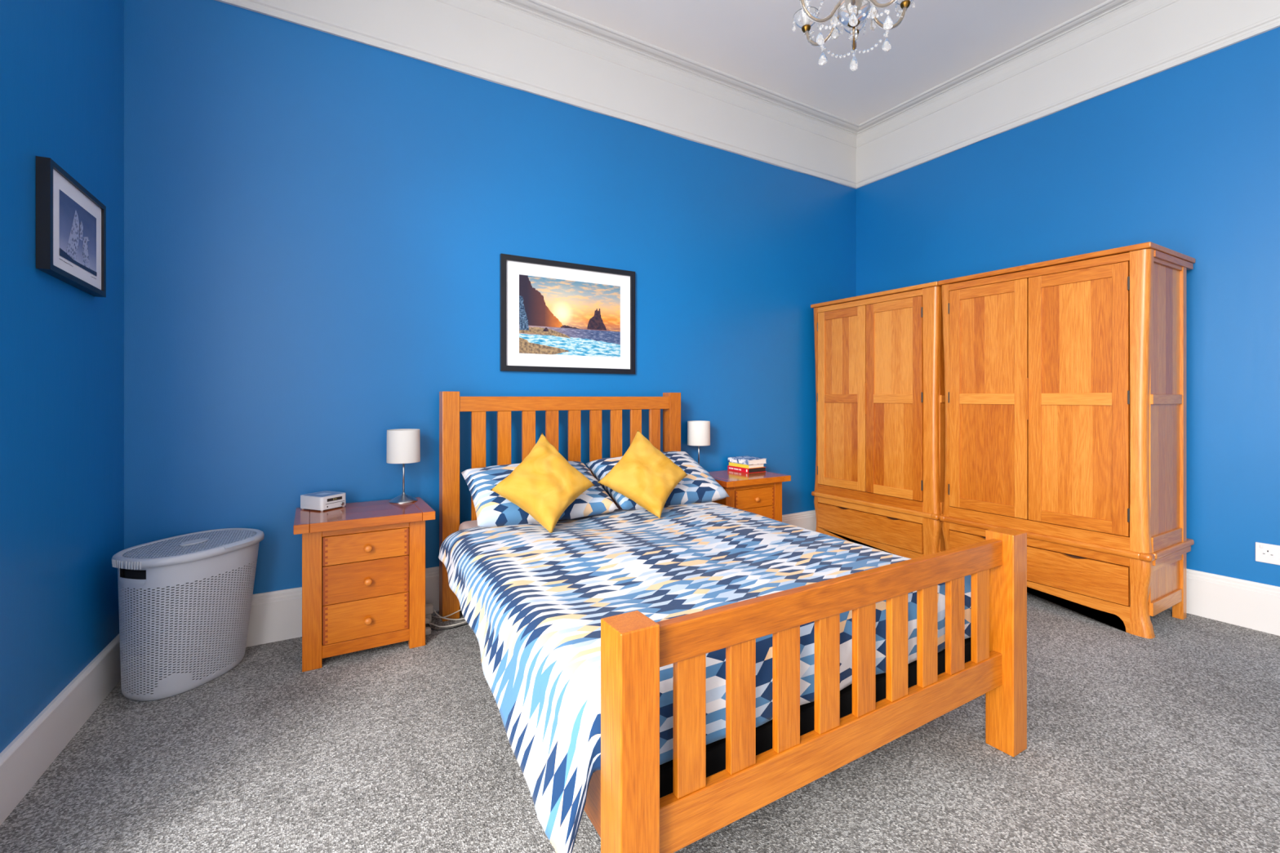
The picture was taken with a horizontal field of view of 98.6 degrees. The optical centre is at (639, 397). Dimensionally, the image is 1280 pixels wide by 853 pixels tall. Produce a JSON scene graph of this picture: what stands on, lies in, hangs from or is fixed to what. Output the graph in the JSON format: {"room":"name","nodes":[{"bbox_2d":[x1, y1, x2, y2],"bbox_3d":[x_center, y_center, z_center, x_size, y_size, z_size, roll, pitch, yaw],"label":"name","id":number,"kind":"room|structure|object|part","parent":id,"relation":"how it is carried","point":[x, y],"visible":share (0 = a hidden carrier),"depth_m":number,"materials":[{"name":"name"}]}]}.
{"room":"bedroom","nodes":[
{"label":"bedroom","id":0,"kind":"room"},
{"bbox_2d":[0,0,124,753],"bbox_3d":[-1.208,-0.580,0.072,0.280,3.560,5.384,0,0,-28],"label":"wall","id":1,"kind":"structure","parent":0,"point":[62,61],"depth_m":1.87,"materials":[{"name":"blue paint"}]},
{"bbox_2d":[0,634,120,826],"bbox_3d":[-1.102,1.113,0.193,0.025,0.184,5.074,0,0,-28],"label":"baseboard","id":2,"kind":"structure","parent":1,"relation":"attached to","point":[28,756],"depth_m":1.82,"materials":[{"name":"white paint"}]},
{"bbox_2d":[35,155,106,297],"bbox_3d":[-2.015,-0.582,1.962,0.034,0.376,0.450,0,0,-28],"label":"framed picture","id":3,"kind":"object","parent":1,"relation":"attached to","point":[71,221],"visible":1,"depth_m":1.90,"materials":[{"name":"black paint"}]},
{"bbox_2d":[59,189,97,276],"bbox_3d":[-2.010,-0.580,1.973,0.001,0.234,0.300,0,0,-28],"label":"print","id":4,"kind":"object","parent":3,"relation":"on","point":[77,220],"depth_m":1.96},
{"bbox_2d":[124,0,856,594],"bbox_3d":[-0.241,-0.580,3.813,5.477,3.560,0.280,0,0,-31],"label":"wall","id":5,"kind":"structure","parent":0,"point":[317,224],"depth_m":2.96,"materials":[{"name":"blue paint"}]},
{"bbox_2d":[245,510,816,647],"bbox_3d":[-0.165,1.081,3.685,4.923,0.249,0.025,0,0,-31],"label":"baseboard","id":6,"kind":"structure","parent":5,"relation":"attached to","point":[274,615],"depth_m":2.73,"materials":[{"name":"white paint"}]},
{"bbox_2d":[215,0,858,189],"bbox_3d":[-0.135,-2.116,3.634,4.927,0.492,0.147,0,0,-31],"label":"trim","id":7,"kind":"structure","parent":5,"relation":"attached to","point":[538,47],"depth_m":3.58,"materials":[{"name":"white paint"}]},
{"bbox_2d":[499,253,635,373],"bbox_3d":[-0.435,-0.507,3.520,0.925,0.698,0.024,0,0,-31],"label":"framed picture","id":8,"kind":"object","parent":5,"relation":"attached to","point":[555,316],"visible":1,"depth_m":3.49,"materials":[{"name":"black paint"}]},
{"bbox_2d":[519,274,620,357],"bbox_3d":[-0.433,-0.508,3.522,0.700,0.478,0.002,0,0,-31],"label":"print","id":9,"kind":"object","parent":8,"relation":"attached to","point":[560,316],"depth_m":3.51,"materials":[{"name":"paper"}]},
{"bbox_2d":[0,592,1279,852],"bbox_3d":[0.948,1.250,1.437,5.900,0.100,5.700,0,0,-31],"label":"floor","id":10,"kind":"structure","parent":0,"point":[1169,742],"depth_m":1.78,"materials":[{"name":"grey carpet"}]},
{"bbox_2d":[111,528,264,701],"bbox_3d":[-1.919,0.910,2.370,0.394,0.580,0.530,0,0,13],"label":"laundry basket","id":11,"kind":"object","parent":10,"relation":"on","point":[184,601],"visible":1,"depth_m":2.21,"materials":[{"name":"grey plastic"}]},
{"bbox_3d":[-1.922,0.633,2.373,0.327,0.013,0.465,0,0,14],"label":"lid","id":12,"kind":"part","parent":11,"relation":"part of","materials":[{"name":"grey plastic"}]},
{"bbox_2d":[293,497,435,671],"bbox_3d":[-1.342,0.873,2.684,0.578,0.654,0.445,0,0,-31],"label":"nightstand","id":13,"kind":"object","parent":10,"relation":"on","point":[363,563],"visible":0.98,"depth_m":2.52,"materials":[{"name":"brown wood"}]},
{"bbox_3d":[-1.453,0.893,2.439,0.075,0.613,0.045,0,0,-31],"label":"leg","id":14,"kind":"part","parent":13,"relation":"part of","materials":[{"name":"brown wood"}]},
{"bbox_2d":[300,491,346,511],"bbox_3d":[-1.563,0.511,2.721,0.160,0.070,0.142,0,0,22],"label":"radio","id":15,"kind":"object","parent":13,"relation":"on","point":[322,500],"visible":1,"depth_m":2.67,"materials":[{"name":"white plastic"}]},
{"bbox_3d":[-1.565,0.478,2.722,0.131,0.001,0.118,0,0,22],"label":"panel","id":16,"kind":"part","parent":15,"relation":"part of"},
{"bbox_3d":[-1.260,0.604,2.541,0.361,0.033,0.018,0,0,-31],"label":"rail","id":17,"kind":"part","parent":13,"relation":"part of","materials":[{"name":"brown wood"}]},
{"bbox_3d":[-1.259,0.686,2.541,0.355,0.128,0.019,0,0,-31],"label":"drawer","id":18,"kind":"part","parent":13,"relation":"part of","materials":[{"name":"brown wood"}]},
{"bbox_3d":[-1.260,1.132,2.541,0.361,0.056,0.018,0,0,-31],"label":"rail","id":19,"kind":"part","parent":13,"relation":"part of","materials":[{"name":"brown wood"}]},
{"bbox_3d":[-1.259,1.015,2.541,0.355,0.173,0.019,0,0,-31],"label":"drawer","id":20,"kind":"part","parent":13,"relation":"part of","materials":[{"name":"brown wood"}]},
{"bbox_3d":[-1.259,0.840,2.541,0.355,0.172,0.019,0,0,-31],"label":"drawer","id":21,"kind":"part","parent":13,"relation":"part of","materials":[{"name":"brown wood"}]},
{"bbox_3d":[-1.244,1.025,2.521,0.033,0.033,0.031,0,0,-31],"label":"knob","id":22,"kind":"part","parent":13,"relation":"part of","materials":[{"name":"brown wood"}]},
{"bbox_3d":[-1.244,0.846,2.521,0.033,0.033,0.031,0,0,-31],"label":"knob","id":23,"kind":"part","parent":13,"relation":"part of","materials":[{"name":"brown wood"}]},
{"bbox_3d":[-1.244,0.693,2.521,0.033,0.033,0.031,0,0,-31],"label":"knob","id":24,"kind":"part","parent":13,"relation":"part of","materials":[{"name":"brown wood"}]},
{"bbox_2d":[386,428,420,503],"bbox_3d":[-1.244,0.358,2.896,0.164,0.376,0.164,0,0,-31],"label":"table lamp","id":25,"kind":"object","parent":13,"relation":"on","point":[403,445],"visible":1,"depth_m":2.83,"materials":[{"name":"fabric"}]},
{"bbox_3d":[-1.244,0.255,2.896,0.164,0.170,0.164,0,0,-31],"label":"lamp shade","id":26,"kind":"part","parent":25,"relation":"part of","materials":[{"name":"white fabric"}]},
{"bbox_3d":[-1.079,0.893,2.662,0.072,0.613,0.045,0,0,-31],"label":"leg","id":27,"kind":"part","parent":13,"relation":"part of","materials":[{"name":"brown wood"}]},
{"bbox_2d":[425,626,431,635],"bbox_3d":[-1.081,1.184,2.787,0.042,0.032,0.035,0,0,-31],"label":"plug","id":28,"kind":"object","parent":10,"relation":"on","point":[428,629],"visible":0.54,"depth_m":2.78,"materials":[{"name":"white plastic"}]},
{"bbox_2d":[425,603,464,622],"bbox_3d":[-1.017,1.156,2.967,0.356,0.088,0.074,0,0,-12],"label":"lead","id":29,"kind":"object","parent":10,"relation":"on","point":[429,610],"visible":0.6,"depth_m":2.93,"materials":[{"name":"white plastic"}]},
{"bbox_2d":[425,617,466,627],"bbox_3d":[-0.986,1.180,2.919,0.345,0.040,0.079,0,0,-25],"label":"cable","id":30,"kind":"object","parent":10,"relation":"on","point":[427,620],"visible":0.54,"depth_m":2.87,"materials":[{"name":"white plastic"}]},
{"bbox_2d":[425,622,467,631],"bbox_3d":[-1.006,1.182,2.856,0.246,0.036,0.042,0,0,-23],"label":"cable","id":31,"kind":"object","parent":10,"relation":"on","point":[426,624],"visible":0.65,"depth_m":2.83,"materials":[{"name":"plastic"}]},
{"bbox_2d":[439,391,1026,852],"bbox_3d":[0.098,0.584,2.441,1.634,1.232,2.219,0,0,-31],"label":"frame","id":32,"kind":"object","parent":10,"relation":"on","point":[635,803],"visible":0.7,"depth_m":1.44,"materials":[{"name":"brown wood"}]},
{"bbox_3d":[-1.039,0.584,3.002,0.090,1.232,0.090,0,0,-31],"label":"post","id":33,"kind":"part","parent":32,"relation":"part of","materials":[{"name":"brown wood"}]},
{"bbox_2d":[458,504,622,530],"bbox_3d":[0.100,0.758,2.463,1.480,0.187,1.980,0,0,-31],"label":"mattress","id":34,"kind":"object","parent":32,"relation":"on","point":[468,524],"visible":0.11,"depth_m":2.91,"materials":[{"name":"fabric"}]},
{"bbox_2d":[438,502,970,852],"bbox_3d":[0.158,0.825,2.312,1.804,0.408,1.771,0,0,-31],"label":"duvet","id":35,"kind":"object","parent":34,"relation":"on","point":[535,600],"visible":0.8,"depth_m":1.82,"materials":[{"name":"fabric"}]},
{"bbox_2d":[461,461,618,527],"bbox_3d":[-0.544,0.500,2.946,0.750,0.273,0.422,0,0,-31],"label":"pillow","id":36,"kind":"object","parent":35,"relation":"on","point":[492,509],"visible":0.49,"depth_m":2.82,"materials":[{"name":"fabric"}]},
{"bbox_2d":[489,433,594,533],"bbox_3d":[-0.476,0.409,2.734,0.326,0.445,0.408,0,0,31],"label":"cushion","id":37,"kind":"object","parent":35,"relation":"on","point":[544,484],"visible":1,"depth_m":2.65,"materials":[{"name":"yellow fabric"}]},
{"bbox_2d":[598,430,688,519],"bbox_3d":[0.022,0.412,3.057,0.414,0.443,0.330,0,0,21],"label":"cushion","id":38,"kind":"object","parent":35,"relation":"on","point":[644,475],"visible":1,"depth_m":2.98,"materials":[{"name":"yellow fabric"}]},
{"bbox_2d":[586,451,729,510],"bbox_3d":[0.113,0.493,3.343,0.785,0.291,0.412,0,0,-31],"label":"pillow","id":39,"kind":"object","parent":35,"relation":"on","point":[699,486],"visible":0.49,"depth_m":3.28,"materials":[{"name":"fabric"}]},
{"bbox_3d":[-0.399,0.036,3.355,1.371,0.083,0.030,0,0,-31],"label":"rail","id":40,"kind":"part","parent":32,"relation":"part of","materials":[{"name":"brown wood"}]},
{"bbox_3d":[-0.531,0.900,2.066,0.028,0.150,2.041,0,0,-28],"label":"rail","id":41,"kind":"part","parent":32,"relation":"part of","materials":[{"name":"brown wood"}]},
{"bbox_3d":[-0.021,0.830,1.132,0.090,0.740,0.090,0,0,-31],"label":"post","id":42,"kind":"part","parent":32,"relation":"part of","materials":[{"name":"brown wood"}]},
{"bbox_3d":[0.216,0.584,3.750,0.090,1.232,0.090,0,0,-31],"label":"post","id":43,"kind":"part","parent":32,"relation":"part of","materials":[{"name":"brown wood"}]},
{"bbox_3d":[0.617,0.526,1.517,1.400,0.085,0.030,0,0,-31],"label":"rail","id":44,"kind":"part","parent":32,"relation":"part of","materials":[{"name":"brown wood"}]},
{"bbox_3d":[0.617,0.920,1.517,1.400,0.107,0.030,0,0,-31],"label":"rail","id":45,"kind":"part","parent":32,"relation":"part of","materials":[{"name":"brown wood"}]},
{"bbox_3d":[1.259,0.830,1.894,0.090,0.740,0.090,0,0,-31],"label":"post","id":46,"kind":"part","parent":32,"relation":"part of","materials":[{"name":"brown wood"}]},
{"bbox_2d":[708,470,791,521],"bbox_3d":[0.696,0.873,3.897,0.578,0.654,0.445,0,0,-31],"label":"nightstand","id":47,"kind":"object","parent":10,"relation":"on","point":[760,493],"visible":0.38,"depth_m":3.77,"materials":[{"name":"brown wood"}]},
{"bbox_2d":[687,420,710,464],"bbox_3d":[0.420,0.358,3.931,0.164,0.376,0.164,0,0,-31],"label":"table lamp","id":48,"kind":"object","parent":47,"relation":"on","point":[698,431],"visible":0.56,"depth_m":3.86,"materials":[{"name":"fabric"}]},
{"bbox_3d":[0.420,0.255,3.931,0.164,0.170,0.164,0,0,-31],"label":"lamp shade","id":49,"kind":"part","parent":48,"relation":"part of","materials":[{"name":"white fabric"}]},
{"bbox_3d":[0.480,0.864,3.781,0.014,0.553,0.283,0,0,-31],"label":"panel","id":50,"kind":"part","parent":47,"relation":"part of","materials":[{"name":"wood"}]},
{"bbox_3d":[0.585,0.893,3.653,0.075,0.613,0.045,0,0,-31],"label":"leg","id":51,"kind":"part","parent":47,"relation":"part of","materials":[{"name":"brown wood"}]},
{"bbox_2d":[727,465,766,473],"bbox_3d":[0.795,0.530,4.103,0.180,0.033,0.222,0,0,-32],"label":"book","id":52,"kind":"object","parent":47,"relation":"on","point":[729,468],"visible":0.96,"depth_m":4.03,"materials":[{"name":"red paper"}]},
{"bbox_2d":[728,462,763,468],"bbox_3d":[0.792,0.500,4.098,0.162,0.026,0.208,0,0,-33],"label":"book","id":53,"kind":"object","parent":52,"relation":"on","point":[752,466],"visible":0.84,"depth_m":4.03,"materials":[{"name":"yellow paper"}]},
{"bbox_2d":[728,456,766,465],"bbox_3d":[0.798,0.469,4.104,0.184,0.036,0.222,0,0,-32],"label":"book","id":54,"kind":"object","parent":53,"relation":"on","point":[748,460],"visible":1,"depth_m":4.04,"materials":[{"name":"white paper"}]},
{"bbox_3d":[0.779,0.686,3.754,0.355,0.128,0.019,0,0,-31],"label":"drawer","id":55,"kind":"part","parent":47,"relation":"part of","materials":[{"name":"brown wood"}]},
{"bbox_3d":[0.778,0.604,3.755,0.361,0.033,0.018,0,0,-31],"label":"rail","id":56,"kind":"part","parent":47,"relation":"part of","materials":[{"name":"brown wood"}]},
{"bbox_3d":[0.779,0.840,3.754,0.355,0.172,0.019,0,0,-31],"label":"drawer","id":57,"kind":"part","parent":47,"relation":"part of","materials":[{"name":"brown wood"}]},
{"bbox_3d":[0.959,0.893,3.876,0.072,0.613,0.045,0,0,-31],"label":"leg","id":58,"kind":"part","parent":47,"relation":"part of","materials":[{"name":"brown wood"}]},
{"bbox_2d":[810,281,945,559],"bbox_3d":[1.969,0.215,4.270,0.647,1.970,1.083,0,0,-31],"label":"wardrobe","id":59,"kind":"object","parent":10,"relation":"on","point":[880,456],"visible":0.78,"depth_m":4.01,"materials":[{"name":"brown wood"}]},
{"bbox_3d":[1.468,0.020,4.564,0.055,1.520,0.058,0,0,-31],"label":"corner post","id":60,"kind":"part","parent":59,"relation":"part of","materials":[{"name":"brown wood"}]},
{"bbox_3d":[1.466,1.008,4.565,0.057,0.385,0.062,0,0,-31],"label":"leg","id":61,"kind":"part","parent":59,"relation":"part of","materials":[{"name":"brown wood"}]},
{"bbox_3d":[1.584,-0.659,4.332,0.021,0.067,0.316,0,0,-31],"label":"rail","id":62,"kind":"part","parent":59,"relation":"part of","materials":[{"name":"brown wood"}]},
{"bbox_3d":[1.584,0.009,4.332,0.021,0.066,0.316,0,0,-31],"label":"rail","id":63,"kind":"part","parent":59,"relation":"part of","materials":[{"name":"brown wood"}]},
{"bbox_3d":[1.584,0.676,4.332,0.021,0.065,0.316,0,0,-31],"label":"rail","id":64,"kind":"part","parent":59,"relation":"part of","materials":[{"name":"brown wood"}]},
{"bbox_3d":[1.584,0.008,4.332,0.022,1.402,0.448,0,0,-31],"label":"door","id":65,"kind":"part","parent":59,"relation":"part of","materials":[{"name":"brown wood"}]},
{"bbox_3d":[1.685,0.009,4.138,0.011,0.243,0.026,0,0,-31],"label":"handle","id":66,"kind":"part","parent":59,"relation":"part of","materials":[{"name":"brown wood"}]},
{"bbox_3d":[1.704,-0.717,4.143,0.030,0.042,0.906,0,0,-31],"label":"rail","id":67,"kind":"part","parent":59,"relation":"part of","materials":[{"name":"brown wood"}]},
{"bbox_3d":[1.705,0.839,4.144,0.027,0.047,0.906,0,0,-31],"label":"drawer rail","id":68,"kind":"part","parent":59,"relation":"part of","materials":[{"name":"brown wood"}]},
{"bbox_3d":[1.700,0.965,4.141,0.023,0.196,0.896,0,0,-31],"label":"drawer","id":69,"kind":"part","parent":59,"relation":"part of","materials":[{"name":"brown wood"}]},
{"bbox_3d":[1.704,0.747,4.143,0.030,0.067,0.906,0,0,-31],"label":"rail","id":70,"kind":"part","parent":59,"relation":"part of","materials":[{"name":"brown wood"}]},
{"bbox_3d":[1.722,0.797,4.128,0.074,0.035,1.007,0,0,-31],"label":"waist moulding","id":71,"kind":"part","parent":59,"relation":"part of","materials":[{"name":"brown wood"}]},
{"bbox_3d":[1.815,-0.659,3.944,0.021,0.067,0.308,0,0,-31],"label":"rail","id":72,"kind":"part","parent":59,"relation":"part of","materials":[{"name":"brown wood"}]},
{"bbox_3d":[1.815,0.009,3.944,0.021,0.066,0.308,0,0,-31],"label":"rail","id":73,"kind":"part","parent":59,"relation":"part of","materials":[{"name":"brown wood"}]},
{"bbox_3d":[1.815,0.676,3.944,0.021,0.065,0.308,0,0,-31],"label":"rail","id":74,"kind":"part","parent":59,"relation":"part of","materials":[{"name":"brown wood"}]},
{"bbox_3d":[1.815,0.008,3.944,0.022,1.402,0.440,0,0,-31],"label":"door","id":75,"kind":"part","parent":59,"relation":"part of","materials":[{"name":"brown wood"}]},
{"bbox_3d":[1.973,1.008,3.714,0.057,0.385,0.107,0,0,-31],"label":"leg","id":76,"kind":"part","parent":59,"relation":"part of","materials":[{"name":"brown wood"}]},
{"bbox_3d":[1.973,0.020,3.716,0.055,1.520,0.103,0,0,-31],"label":"corner post","id":77,"kind":"part","parent":59,"relation":"part of","materials":[{"name":"brown wood"}]},
{"bbox_3d":[1.979,0.797,3.680,0.061,0.039,0.055,0,0,-31],"label":"moulding corner","id":78,"kind":"part","parent":59,"relation":"part of","materials":[{"name":"brown wood"}]},
{"bbox_3d":[2.193,0.743,3.801,0.411,0.075,0.016,0,0,-31],"label":"rail","id":79,"kind":"part","parent":59,"relation":"part of","materials":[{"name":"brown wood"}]},
{"bbox_3d":[2.193,0.010,3.801,0.411,0.050,0.016,0,0,-31],"label":"rail","id":80,"kind":"part","parent":59,"relation":"part of","materials":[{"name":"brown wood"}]},
{"bbox_2d":[937,241,1195,639],"bbox_3d":[2.522,0.215,3.341,0.647,1.970,1.081,0,0,-31],"label":"wardrobe","id":81,"kind":"object","parent":10,"relation":"on","point":[1065,378],"visible":0.94,"depth_m":2.98,"materials":[{"name":"brown wood"}]},
{"bbox_3d":[2.007,0.797,3.633,0.061,0.039,0.047,0,0,-31],"label":"moulding corner","id":82,"kind":"part","parent":81,"relation":"part of","materials":[{"name":"brown wood"}]},
{"bbox_3d":[2.023,0.020,3.632,0.055,1.520,0.060,0,0,-31],"label":"corner post","id":83,"kind":"part","parent":81,"relation":"part of","materials":[{"name":"brown wood"}]},
{"bbox_3d":[2.021,1.008,3.634,0.057,0.385,0.064,0,0,-31],"label":"leg","id":84,"kind":"part","parent":81,"relation":"part of","materials":[{"name":"brown wood"}]},
{"bbox_3d":[2.140,-0.659,3.398,0.021,0.067,0.322,0,0,-31],"label":"rail","id":85,"kind":"part","parent":81,"relation":"part of","materials":[{"name":"brown wood"}]},
{"bbox_3d":[2.140,0.009,3.398,0.021,0.066,0.322,0,0,-31],"label":"rail","id":86,"kind":"part","parent":81,"relation":"part of","materials":[{"name":"brown wood"}]},
{"bbox_3d":[2.140,0.676,3.398,0.021,0.065,0.322,0,0,-31],"label":"rail","id":87,"kind":"part","parent":81,"relation":"part of","materials":[{"name":"brown wood"}]},
{"bbox_3d":[2.141,0.008,3.398,0.022,1.402,0.454,0,0,-31],"label":"door","id":88,"kind":"part","parent":81,"relation":"part of","materials":[{"name":"brown wood"}]},
{"bbox_3d":[2.242,0.009,3.201,0.011,0.243,0.026,0,0,-31],"label":"handle","id":89,"kind":"part","parent":81,"relation":"part of","materials":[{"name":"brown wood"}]},
{"bbox_3d":[2.264,-0.717,3.203,0.030,0.042,0.925,0,0,-31],"label":"rail","id":90,"kind":"part","parent":81,"relation":"part of","materials":[{"name":"brown wood"}]},
{"bbox_3d":[2.264,0.747,3.203,0.030,0.067,0.925,0,0,-31],"label":"rail","id":91,"kind":"part","parent":81,"relation":"part of","materials":[{"name":"brown wood"}]},
{"bbox_3d":[2.265,0.839,3.204,0.027,0.047,0.925,0,0,-31],"label":"drawer rail","id":92,"kind":"part","parent":81,"relation":"part of","materials":[{"name":"brown wood"}]},
{"bbox_3d":[2.260,0.965,3.200,0.023,0.196,0.915,0,0,-31],"label":"drawer","id":93,"kind":"part","parent":81,"relation":"part of","materials":[{"name":"brown wood"}]},
{"bbox_3d":[2.276,0.797,3.198,0.074,0.035,1.005,0,0,-31],"label":"waist moulding","id":94,"kind":"part","parent":81,"relation":"part of","materials":[{"name":"brown wood"}]},
{"bbox_3d":[2.376,-0.659,3.002,0.021,0.067,0.322,0,0,-31],"label":"rail","id":95,"kind":"part","parent":81,"relation":"part of","materials":[{"name":"brown wood"}]},
{"bbox_3d":[2.376,0.009,3.002,0.021,0.066,0.322,0,0,-31],"label":"rail","id":96,"kind":"part","parent":81,"relation":"part of","materials":[{"name":"brown wood"}]},
{"bbox_3d":[2.376,0.676,3.002,0.021,0.065,0.322,0,0,-31],"label":"rail","id":97,"kind":"part","parent":81,"relation":"part of","materials":[{"name":"brown wood"}]},
{"bbox_3d":[2.377,0.008,3.002,0.022,1.402,0.454,0,0,-31],"label":"door","id":98,"kind":"part","parent":81,"relation":"part of","materials":[{"name":"brown wood"}]},
{"bbox_3d":[2.532,1.008,2.775,0.057,0.385,0.084,0,0,-31],"label":"leg","id":99,"kind":"part","parent":81,"relation":"part of","materials":[{"name":"brown wood"}]},
{"bbox_3d":[2.532,0.020,2.777,0.055,1.520,0.080,0,0,-31],"label":"corner post","id":100,"kind":"part","parent":81,"relation":"part of","materials":[{"name":"brown wood"}]},
{"bbox_3d":[2.532,0.797,2.752,0.061,0.039,0.055,0,0,-31],"label":"moulding corner","id":101,"kind":"part","parent":81,"relation":"part of","materials":[{"name":"brown wood"}]},
{"bbox_3d":[2.746,1.067,2.873,0.411,0.066,0.016,0,0,-31],"label":"rail","id":102,"kind":"part","parent":81,"relation":"part of","materials":[{"name":"brown wood"}]},
{"bbox_3d":[2.746,0.010,2.873,0.411,0.050,0.016,0,0,-31],"label":"rail","id":103,"kind":"part","parent":81,"relation":"part of","materials":[{"name":"brown wood"}]},
{"bbox_3d":[2.746,0.743,2.873,0.411,0.075,0.016,0,0,-31],"label":"rail","id":104,"kind":"part","parent":81,"relation":"part of","materials":[{"name":"brown wood"}]},
{"bbox_3d":[2.746,0.845,2.873,0.411,0.060,0.016,0,0,-31],"label":"rail","id":105,"kind":"part","parent":81,"relation":"part of","materials":[{"name":"brown wood"}]},
{"bbox_3d":[2.746,-0.713,2.873,0.411,0.055,0.016,0,0,-31],"label":"rail","id":106,"kind":"part","parent":81,"relation":"part of","materials":[{"name":"brown wood"}]},
{"bbox_3d":[2.793,0.829,2.896,0.516,0.033,0.024,0,0,-31],"label":"moulding","id":107,"kind":"part","parent":81,"relation":"part of","materials":[{"name":"brown wood"}]},
{"bbox_3d":[2.799,0.796,2.901,0.551,0.032,0.042,0,0,-31],"label":"moulding","id":108,"kind":"part","parent":81,"relation":"part of","materials":[{"name":"brown wood"}]},
{"bbox_3d":[2.807,-0.722,2.904,0.546,0.033,0.025,0,0,-31],"label":"moulding","id":109,"kind":"part","parent":81,"relation":"part of","materials":[{"name":"brown wood"}]},
{"bbox_3d":[2.939,0.230,3.000,0.050,1.940,0.045,0,0,-31],"label":"leg","id":110,"kind":"part","parent":81,"relation":"part of","materials":[{"name":"brown wood"}]},
{"bbox_2d":[539,0,1106,124],"bbox_3d":[0.948,-2.410,1.437,5.900,0.100,5.700,0,0,-31],"label":"ceiling","id":111,"kind":"structure","parent":0,"point":[935,42],"depth_m":3.63,"materials":[{"name":"white paint"}]},
{"bbox_2d":[791,0,915,71],"bbox_3d":[0.786,-1.780,2.023,0.488,1.160,0.507,0,0,-31],"label":"chandelier","id":112,"kind":"object","parent":111,"relation":"hanging from","point":[853,15],"visible":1,"depth_m":2.02,"materials":[{"name":"clear glass"}]},
{"bbox_3d":[0.659,-1.494,2.184,0.100,0.044,0.100,0,0,-31],"label":"drip dish","id":113,"kind":"part","parent":112,"relation":"part of","materials":[{"name":"clear glass"}]},
{"bbox_3d":[0.723,-1.624,2.104,0.011,0.297,0.147,0,0,-38],"label":"bead chain","id":114,"kind":"part","parent":112,"relation":"part of","materials":[{"name":"clear glass"}]},
{"bbox_3d":[0.670,-1.413,2.007,0.189,0.098,0.017,0,0,-8],"label":"arm","id":115,"kind":"part","parent":112,"relation":"part of","materials":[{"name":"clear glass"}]},
{"bbox_3d":[0.714,-1.413,2.115,0.017,0.098,0.189,0,0,-38],"label":"arm","id":116,"kind":"part","parent":112,"relation":"part of","materials":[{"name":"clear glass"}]},
{"bbox_3d":[0.697,-1.335,1.954,0.010,0.040,0.124,0,0,-38],"label":"bead chain","id":117,"kind":"part","parent":112,"relation":"part of","materials":[{"name":"clear glass"}]},
{"bbox_3d":[0.770,-1.335,2.134,0.124,0.040,0.010,0,0,-8],"label":"bead chain","id":118,"kind":"part","parent":112,"relation":"part of","materials":[{"name":"clear glass"}]},
{"bbox_3d":[0.786,-1.322,2.023,0.009,0.092,0.009,0,0,-31],"label":"finial rod","id":119,"kind":"part","parent":112,"relation":"part of","materials":[{"name":"gold metal"}]},
{"bbox_3d":[0.742,-1.413,1.915,0.017,0.098,0.189,0,0,22],"label":"arm","id":120,"kind":"part","parent":112,"relation":"part of","materials":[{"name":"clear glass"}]},
{"bbox_3d":[0.786,-1.409,2.023,0.114,0.073,0.114,0,0,-31],"label":"lamp shade","id":121,"kind":"part","parent":112,"relation":"part of","materials":[{"name":"clear glass"}]},
{"bbox_3d":[0.829,-1.413,2.131,0.017,0.098,0.189,0,0,22],"label":"arm","id":122,"kind":"part","parent":112,"relation":"part of","materials":[{"name":"gold metal"}]},
{"bbox_3d":[0.863,-1.494,2.213,0.100,0.044,0.100,0,0,-31],"label":"drip dish","id":123,"kind":"part","parent":112,"relation":"part of","materials":[{"name":"clear glass"}]},
{"bbox_3d":[0.874,-1.335,2.092,0.010,0.040,0.124,0,0,-38],"label":"bead chain","id":124,"kind":"part","parent":112,"relation":"part of","materials":[{"name":"clear glass"}]},
{"bbox_3d":[0.801,-1.335,1.911,0.124,0.040,0.010,0,0,-8],"label":"bead chain","id":125,"kind":"part","parent":112,"relation":"part of","materials":[{"name":"clear glass"}]},
{"bbox_3d":[0.858,-1.413,1.931,0.017,0.098,0.189,0,0,-38],"label":"arm","id":126,"kind":"part","parent":112,"relation":"part of","materials":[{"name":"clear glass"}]},
{"bbox_3d":[0.901,-1.413,2.039,0.189,0.098,0.017,0,0,-8],"label":"arm","id":127,"kind":"part","parent":112,"relation":"part of","materials":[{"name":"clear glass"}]},
{"bbox_3d":[0.989,-1.494,2.051,0.100,0.044,0.100,0,0,-31],"label":"drip dish","id":128,"kind":"part","parent":112,"relation":"part of","materials":[{"name":"clear glass"}]},
{"bbox_2d":[856,26,1279,586],"bbox_3d":[3.429,-0.580,2.729,0.280,3.560,5.340,0,0,-31],"label":"wall","id":129,"kind":"structure","parent":0,"point":[1184,158],"depth_m":3.07,"materials":[{"name":"blue paint"}]},
{"bbox_2d":[856,0,1279,188],"bbox_3d":[3.178,-2.117,2.742,0.147,0.491,5.070,0,0,-31],"label":"trim","id":130,"kind":"structure","parent":129,"relation":"attached to","point":[1112,45],"depth_m":3.59,"materials":[{"name":"white paint"}]},
{"bbox_2d":[1168,568,1279,635],"bbox_3d":[3.229,1.081,2.772,0.025,0.249,5.066,0,0,-31],"label":"baseboard","id":131,"kind":"structure","parent":129,"relation":"attached to","point":[1255,606],"depth_m":2.91,"materials":[{"name":"white paint"}]},
{"bbox_2d":[1255,542,1279,565],"bbox_3d":[3.229,0.798,2.780,0.014,0.099,0.165,0,0,-31],"label":"double socket","id":132,"kind":"object","parent":129,"relation":"attached to","point":[1264,553],"visible":1,"depth_m":2.81,"materials":[{"name":"white plastic"}]}
]}

